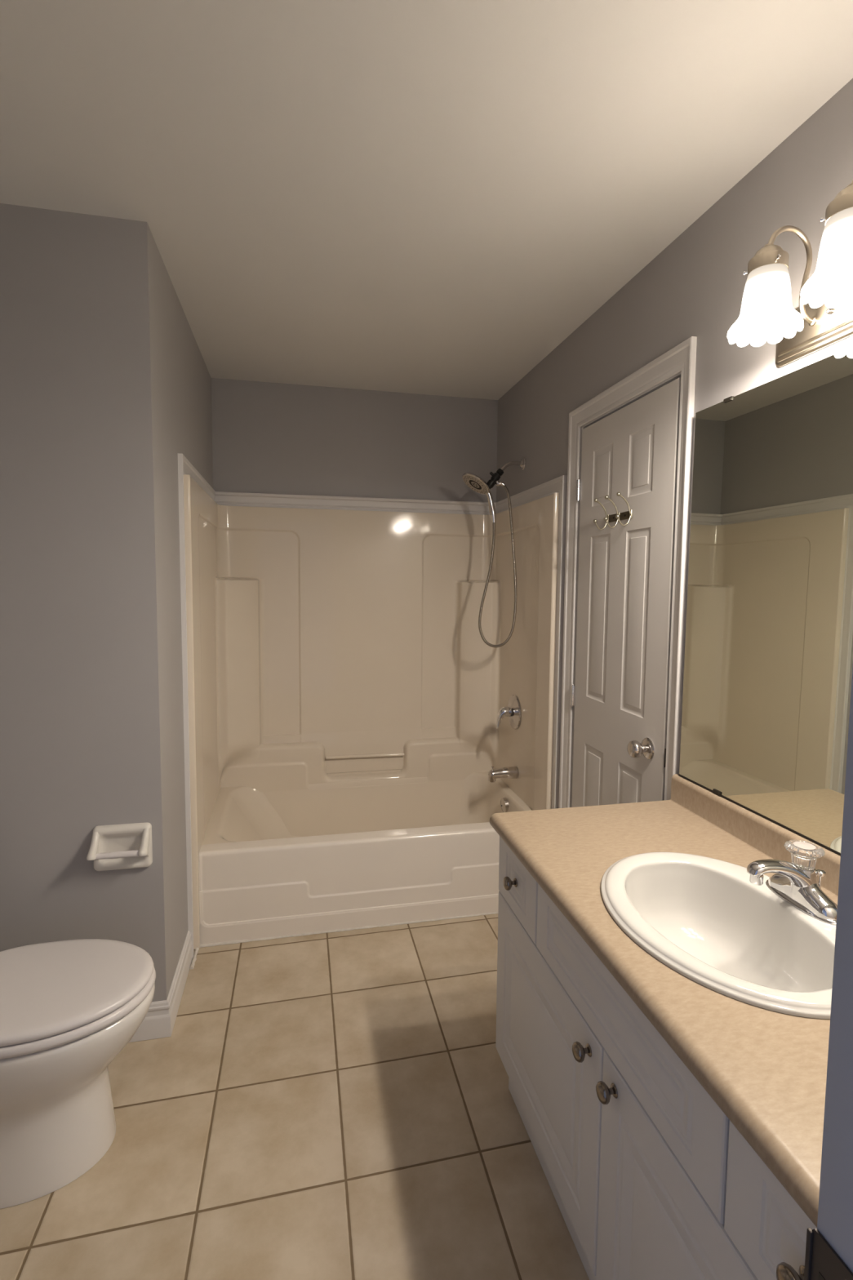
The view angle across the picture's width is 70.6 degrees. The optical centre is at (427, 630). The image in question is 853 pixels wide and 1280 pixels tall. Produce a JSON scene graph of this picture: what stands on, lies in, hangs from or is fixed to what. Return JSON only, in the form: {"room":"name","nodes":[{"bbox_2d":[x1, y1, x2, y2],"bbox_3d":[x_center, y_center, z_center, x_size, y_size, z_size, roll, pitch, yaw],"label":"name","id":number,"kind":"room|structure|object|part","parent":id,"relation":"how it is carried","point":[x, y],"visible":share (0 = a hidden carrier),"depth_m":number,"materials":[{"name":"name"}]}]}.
{"room":"bathroom","nodes":[
{"label":"bathroom","id":0,"kind":"room"},
{"bbox_2d":[0,203,173,1001],"bbox_3d":[-1.189,0.052,1.782,0.755,2.440,0.120,0,4,-12],"label":"wall","id":1,"kind":"structure","parent":0,"point":[84,717],"depth_m":1.75,"materials":[{"name":"paint"}]},
{"bbox_2d":[86,822,152,871],"bbox_3d":[-0.913,0.655,1.789,0.165,0.137,0.076,0,4,-12],"label":"toilet paper holder","id":2,"kind":"object","parent":1,"relation":"attached to","point":[124,846],"visible":1,"depth_m":1.81,"materials":[{"name":"white ceramic"}]},
{"bbox_3d":[-0.981,0.644,1.771,0.026,0.095,0.071,0,4,-12],"label":"arm","id":3,"kind":"part","parent":2,"relation":"part of","materials":[{"name":"white ceramic"}]},
{"bbox_3d":[-0.845,0.643,1.800,0.026,0.095,0.071,0,4,-12],"label":"arm","id":4,"kind":"part","parent":2,"relation":"part of","materials":[{"name":"white ceramic"}]},
{"bbox_2d":[128,1000,170,1042],"bbox_3d":[-1.179,1.216,1.807,0.768,0.113,0.013,0,4,-12],"label":"baseboard","id":5,"kind":"structure","parent":1,"relation":"attached to","point":[156,1024],"depth_m":1.88,"materials":[{"name":"paint"}]},
{"bbox_2d":[156,246,213,974],"bbox_3d":[-1.020,-0.001,2.498,0.120,2.440,1.210,0,4,-12],"label":"wall","id":6,"kind":"structure","parent":0,"point":[185,380],"depth_m":2.09,"materials":[{"name":"paint"}]},
{"bbox_2d":[166,930,192,1035],"bbox_3d":[-0.851,1.199,2.077,0.013,0.113,0.402,0,4,-12],"label":"baseboard","id":7,"kind":"structure","parent":6,"relation":"attached to","point":[175,993],"depth_m":2.05,"materials":[{"name":"paint"}]},
{"bbox_2d":[177,453,215,958],"bbox_3d":[-0.984,0.270,2.665,0.018,1.876,0.941,0,4,-12],"label":"trim","id":8,"kind":"structure","parent":6,"relation":"attached to","point":[184,466],"depth_m":2.21,"materials":[{"name":"paint"}]},
{"bbox_2d":[0,913,589,1279],"bbox_3d":[-0.231,1.377,0.968,2.500,0.060,4.975,0,4,-12],"label":"floor","id":9,"kind":"structure","parent":0,"point":[339,1105],"depth_m":1.54,"materials":[{"name":"tile"}]},
{"bbox_2d":[0,938,155,1208],"bbox_3d":[-1.081,0.913,1.452,0.789,0.773,0.496,0,4,-12],"label":"toilet","id":10,"kind":"object","parent":9,"relation":"on","point":[68,1008],"visible":1,"depth_m":1.41,"materials":[{"name":"white ceramic"}]},
{"bbox_3d":[-0.939,0.870,1.480,0.492,0.022,0.376,0,4,-12],"label":"lid","id":11,"kind":"part","parent":10,"relation":"part of","materials":[{"name":"white plastic"}]},
{"bbox_3d":[-0.935,0.896,1.483,0.491,0.024,0.383,0,4,-12],"label":"seat","id":12,"kind":"part","parent":10,"relation":"part of","materials":[{"name":"white plastic"}]},
{"bbox_2d":[190,911,497,969],"bbox_3d":[-0.171,1.232,2.444,1.473,0.016,0.148,0,4,-12],"label":"caulk","id":13,"kind":"structure","parent":9,"relation":"on","point":[192,966],"depth_m":2.45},
{"bbox_2d":[183,474,559,949],"bbox_3d":[-0.270,0.293,2.850,1.514,1.809,0.884,0,4,-12],"label":"bathtub surround","id":14,"kind":"object","parent":9,"relation":"on","point":[346,693],"visible":0.98,"depth_m":3.13,"materials":[{"name":"beige plastic"}]},
{"bbox_2d":[201,771,533,845],"bbox_3d":[-0.271,0.980,2.911,1.460,0.308,0.793,0,4,-12],"label":"basin","id":15,"kind":"object","parent":14,"relation":"in","point":[363,806],"depth_m":3.19,"materials":[{"name":"white plastic"}]},
{"bbox_2d":[488,765,518,782],"bbox_3d":[0.376,0.711,3.012,0.145,0.078,0.059,0,4,-12],"label":"tub spout","id":16,"kind":"object","parent":14,"relation":"attached to","point":[508,772],"visible":1,"depth_m":2.99,"materials":[{"name":"silver metal"}]},
{"bbox_3d":[0.389,0.875,3.028,0.030,0.074,0.074,0,4,-12],"label":"overflow plate","id":17,"kind":"part","parent":14,"relation":"part of","materials":[{"name":"silver metal"}]},
{"bbox_2d":[496,694,520,729],"bbox_3d":[0.394,0.410,3.029,0.098,0.172,0.172,0,4,-12],"label":"shower valve","id":18,"kind":"object","parent":14,"relation":"attached to","point":[513,711],"visible":1,"depth_m":3.01,"materials":[{"name":"silver metal"}]},
{"bbox_3d":[0.384,0.436,3.028,0.078,0.111,0.052,0,4,-12],"label":"lever","id":19,"kind":"part","parent":18,"relation":"part of","materials":[{"name":"silver metal"}]},
{"bbox_2d":[495,835,817,1279],"bbox_3d":[0.574,0.959,1.173,0.590,0.754,1.156,0,4,-12],"label":"vanity cabinet","id":20,"kind":"object","parent":9,"relation":"on","point":[648,1178],"visible":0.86,"depth_m":1.05,"materials":[{"name":"white wood"}]},
{"bbox_3d":[0.210,0.638,1.525,0.032,0.034,0.034,0,4,-12],"label":"knob","id":21,"kind":"part","parent":20,"relation":"part of","materials":[{"name":"silver metal"}]},
{"bbox_3d":[0.234,0.638,1.531,0.020,0.172,0.264,0,4,-12],"label":"drawer","id":22,"kind":"part","parent":20,"relation":"part of","materials":[{"name":"white wood"}]},
{"bbox_3d":[0.265,0.968,1.401,0.020,0.458,0.579,0,4,-12],"label":"door","id":23,"kind":"part","parent":20,"relation":"part of","materials":[{"name":"white wood"}]},
{"bbox_3d":[0.294,0.798,1.144,0.032,0.034,0.034,0,4,-12],"label":"knob","id":24,"kind":"part","parent":20,"relation":"part of","materials":[{"name":"silver metal"}]},
{"bbox_3d":[0.314,0.806,1.052,0.032,0.034,0.034,0,4,-12],"label":"knob","id":25,"kind":"part","parent":20,"relation":"part of","materials":[{"name":"silver metal"}]},
{"bbox_2d":[489,773,840,1227],"bbox_3d":[0.582,0.524,1.135,0.586,0.117,1.178,0,4,-12],"label":"countertop","id":26,"kind":"structure","parent":20,"relation":"on","point":[766,1070],"depth_m":0.97,"materials":[{"name":"laminate"}]},
{"bbox_2d":[600,852,836,1019],"bbox_3d":[0.564,0.606,1.142,0.430,0.158,0.536,0,4,-12],"label":"sink","id":27,"kind":"object","parent":26,"relation":"in","point":[704,918],"visible":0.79,"depth_m":1.21,"materials":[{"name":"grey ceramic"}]},
{"bbox_2d":[746,840,837,924],"bbox_3d":[0.706,0.469,1.177,0.164,0.116,0.150,2,5,20],"label":"faucet","id":28,"kind":"object","parent":26,"relation":"on","point":[796,882],"visible":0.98,"depth_m":1.14,"materials":[{"name":"silver metal"}]},
{"bbox_3d":[0.681,0.473,1.157,0.148,0.073,0.048,0,4,-12],"label":"spout","id":29,"kind":"part","parent":28,"relation":"part of","materials":[{"name":"silver metal"}]},
{"bbox_3d":[0.731,0.524,1.172,0.062,0.008,0.170,0,4,-12],"label":"plate","id":30,"kind":"part","parent":28,"relation":"part of","materials":[{"name":"silver metal"}]},
{"bbox_3d":[0.732,0.482,1.169,0.048,0.051,0.048,0,4,-12],"label":"post","id":31,"kind":"part","parent":28,"relation":"part of","materials":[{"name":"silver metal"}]},
{"bbox_3d":[0.728,0.435,1.164,0.068,0.042,0.067,0,4,-12],"label":"knob handle","id":32,"kind":"part","parent":28,"relation":"part of","materials":[{"name":"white plastic"}]},
{"bbox_3d":[0.759,0.480,1.162,0.017,0.038,0.017,0,4,-12],"label":"lift rod","id":33,"kind":"part","parent":28,"relation":"part of","materials":[{"name":"silver metal"}]},
{"bbox_3d":[0.388,1.012,0.837,0.020,0.458,0.573,0,4,-12],"label":"door","id":34,"kind":"part","parent":20,"relation":"part of","materials":[{"name":"white wood"}]},
{"bbox_3d":[0.424,0.707,0.659,0.020,0.172,0.256,0,4,-12],"label":"drawer","id":35,"kind":"part","parent":20,"relation":"part of","materials":[{"name":"white wood"}]},
{"bbox_3d":[0.400,0.707,0.653,0.032,0.034,0.034,0,4,-12],"label":"knob","id":36,"kind":"part","parent":20,"relation":"part of","materials":[{"name":"silver metal"}]},
{"bbox_2d":[210,377,497,502],"bbox_3d":[-0.368,-0.058,3.318,1.745,2.440,0.120,0,4,-12],"label":"wall","id":37,"kind":"structure","parent":0,"point":[268,437],"depth_m":3.17,"materials":[{"name":"paint"}]},
{"bbox_2d":[214,491,495,515],"bbox_3d":[-0.345,-0.670,3.192,1.489,0.070,0.043,0,4,-12],"label":"trim","id":38,"kind":"structure","parent":37,"relation":"attached to","point":[222,498],"depth_m":3.17,"materials":[{"name":"paint"}]},
{"bbox_2d":[0,0,852,399],"bbox_3d":[-0.315,-1.164,1.264,2.500,0.080,3.975,0,4,-12],"label":"ceiling","id":39,"kind":"structure","parent":0,"point":[419,197],"depth_m":1.41,"materials":[{"name":"paint"}]},
{"bbox_2d":[496,78,852,808],"bbox_3d":[0.764,0.058,1.945,0.120,2.440,3.055,0,4,-12],"label":"wall","id":40,"kind":"structure","parent":0,"point":[695,286],"depth_m":1.66,"materials":[{"name":"paint"}]},
{"bbox_2d":[462,457,525,647],"bbox_3d":[0.320,-0.386,2.961,0.307,0.933,0.154,0,4,-12],"label":"shower","id":41,"kind":"object","parent":40,"relation":"attached to","point":[475,482],"visible":1,"depth_m":2.94,"materials":[{"name":"silver metal"}]},
{"bbox_3d":[0.301,-0.640,2.941,0.078,0.147,0.033,0,4,-12],"label":"handle","id":42,"kind":"part","parent":41,"relation":"part of","materials":[{"name":"silver metal"}]},
{"bbox_2d":[494,480,505,486],"bbox_3d":[0.351,-0.728,2.940,0.058,0.045,0.024,1,4,4],"label":"bracket","id":43,"kind":"object","parent":41,"relation":"attached to","point":[497,482],"depth_m":2.93,"materials":[{"name":"silver metal"}]},
{"bbox_3d":[0.408,-0.799,2.952,0.130,0.068,0.019,0,4,-12],"label":"shower arm","id":44,"kind":"part","parent":41,"relation":"part of","materials":[{"name":"silver metal"}]},
{"bbox_2d":[495,475,567,808],"bbox_3d":[0.465,0.257,3.000,0.018,1.876,0.903,0,4,-12],"label":"trim","id":45,"kind":"structure","parent":40,"relation":"attached to","point":[558,485],"depth_m":2.57,"materials":[{"name":"paint"}]},
{"bbox_2d":[570,377,680,807],"bbox_3d":[0.643,0.243,2.124,0.102,2.016,0.630,0,4,-12],"label":"door","id":46,"kind":"structure","parent":40,"relation":"in","point":[620,695],"depth_m":2.04,"materials":[{"name":"paint"}]},
{"bbox_2d":[593,492,632,529],"bbox_3d":[0.636,-0.409,2.068,0.060,0.110,0.167,0,4,-12],"label":"coat hook rack","id":47,"kind":"object","parent":46,"relation":"attached to","point":[617,517],"visible":1,"depth_m":2.06,"materials":[{"name":"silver metal"}]},
{"bbox_3d":[0.663,-0.394,2.077,0.003,0.026,0.160,0,4,-12],"label":"plate","id":48,"kind":"part","parent":47,"relation":"part of","materials":[{"name":"brown metal"}]},
{"bbox_3d":[0.673,0.374,1.911,0.068,0.056,0.056,0,4,-12],"label":"knob","id":49,"kind":"part","parent":46,"relation":"part of","materials":[{"name":"silver metal"}]},
{"bbox_3d":[0.725,0.386,1.831,0.008,0.058,0.002,0,4,-12],"label":"latch plate","id":50,"kind":"part","parent":46,"relation":"part of","materials":[{"name":"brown metal"}]},
{"bbox_2d":[559,336,697,808],"bbox_3d":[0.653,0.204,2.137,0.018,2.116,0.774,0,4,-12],"label":"trim","id":51,"kind":"structure","parent":40,"relation":"attached to","point":[682,358],"depth_m":1.82,"materials":[{"name":"paint"}]},
{"bbox_2d":[670,773,840,897],"bbox_3d":[0.852,0.519,1.193,0.034,0.111,1.178,0,4,-12],"label":"backsplash","id":52,"kind":"structure","parent":40,"relation":"attached to","point":[763,835],"depth_m":1.47,"materials":[{"name":"laminate"}]},
{"bbox_2d":[679,346,852,855],"bbox_3d":[0.864,-0.051,1.147,0.021,1.029,1.150,0,4,-12],"label":"mirror","id":53,"kind":"object","parent":40,"relation":"attached to","point":[768,664],"visible":1,"depth_m":1.39,"materials":[{"name":"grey mirror"}]},
{"bbox_2d":[727,179,852,367],"bbox_3d":[0.779,-0.706,1.071,0.210,0.241,0.618,0,4,-12],"label":"vanity light","id":54,"kind":"object","parent":40,"relation":"attached to","point":[823,317],"visible":1,"depth_m":1.21,"materials":[{"name":"white glass"}]},
{"bbox_3d":[0.705,-0.688,1.252,0.142,0.138,0.142,0,4,-12],"label":"lamp shade","id":55,"kind":"part","parent":54,"relation":"part of","materials":[{"name":"white glass"}]},
{"bbox_3d":[0.763,-0.746,1.260,0.124,0.190,0.010,0,4,-12],"label":"arm","id":56,"kind":"part","parent":54,"relation":"part of","materials":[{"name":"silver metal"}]},
{"bbox_3d":[0.871,-0.643,1.096,0.020,0.114,0.618,0,4,-12],"label":"plate","id":57,"kind":"part","parent":54,"relation":"part of","materials":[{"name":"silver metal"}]},
{"bbox_3d":[0.745,-0.674,1.066,0.142,0.138,0.142,0,4,-12],"label":"lamp shade","id":58,"kind":"part","parent":54,"relation":"part of","materials":[{"name":"white glass"}]},
{"bbox_3d":[-0.088,0.178,0.269,2.260,2.440,0.135,0,4,-12],"label":"wall","id":59,"kind":"structure","parent":0,"visible":0},
{"bbox_2d":[804,667,852,1279],"bbox_3d":[-0.056,0.367,0.291,0.770,2.060,0.146,0,4,-12],"label":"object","id":60,"kind":"structure","parent":59,"relation":"attached to","point":[828,1246],"depth_m":0.42,"materials":[{"name":"paint"}]},
{"bbox_3d":[0.287,0.468,0.426,0.004,0.058,0.044,0,4,-12],"label":"strike plate","id":61,"kind":"part","parent":60,"relation":"part of","materials":[{"name":"brown metal"}]}
]}

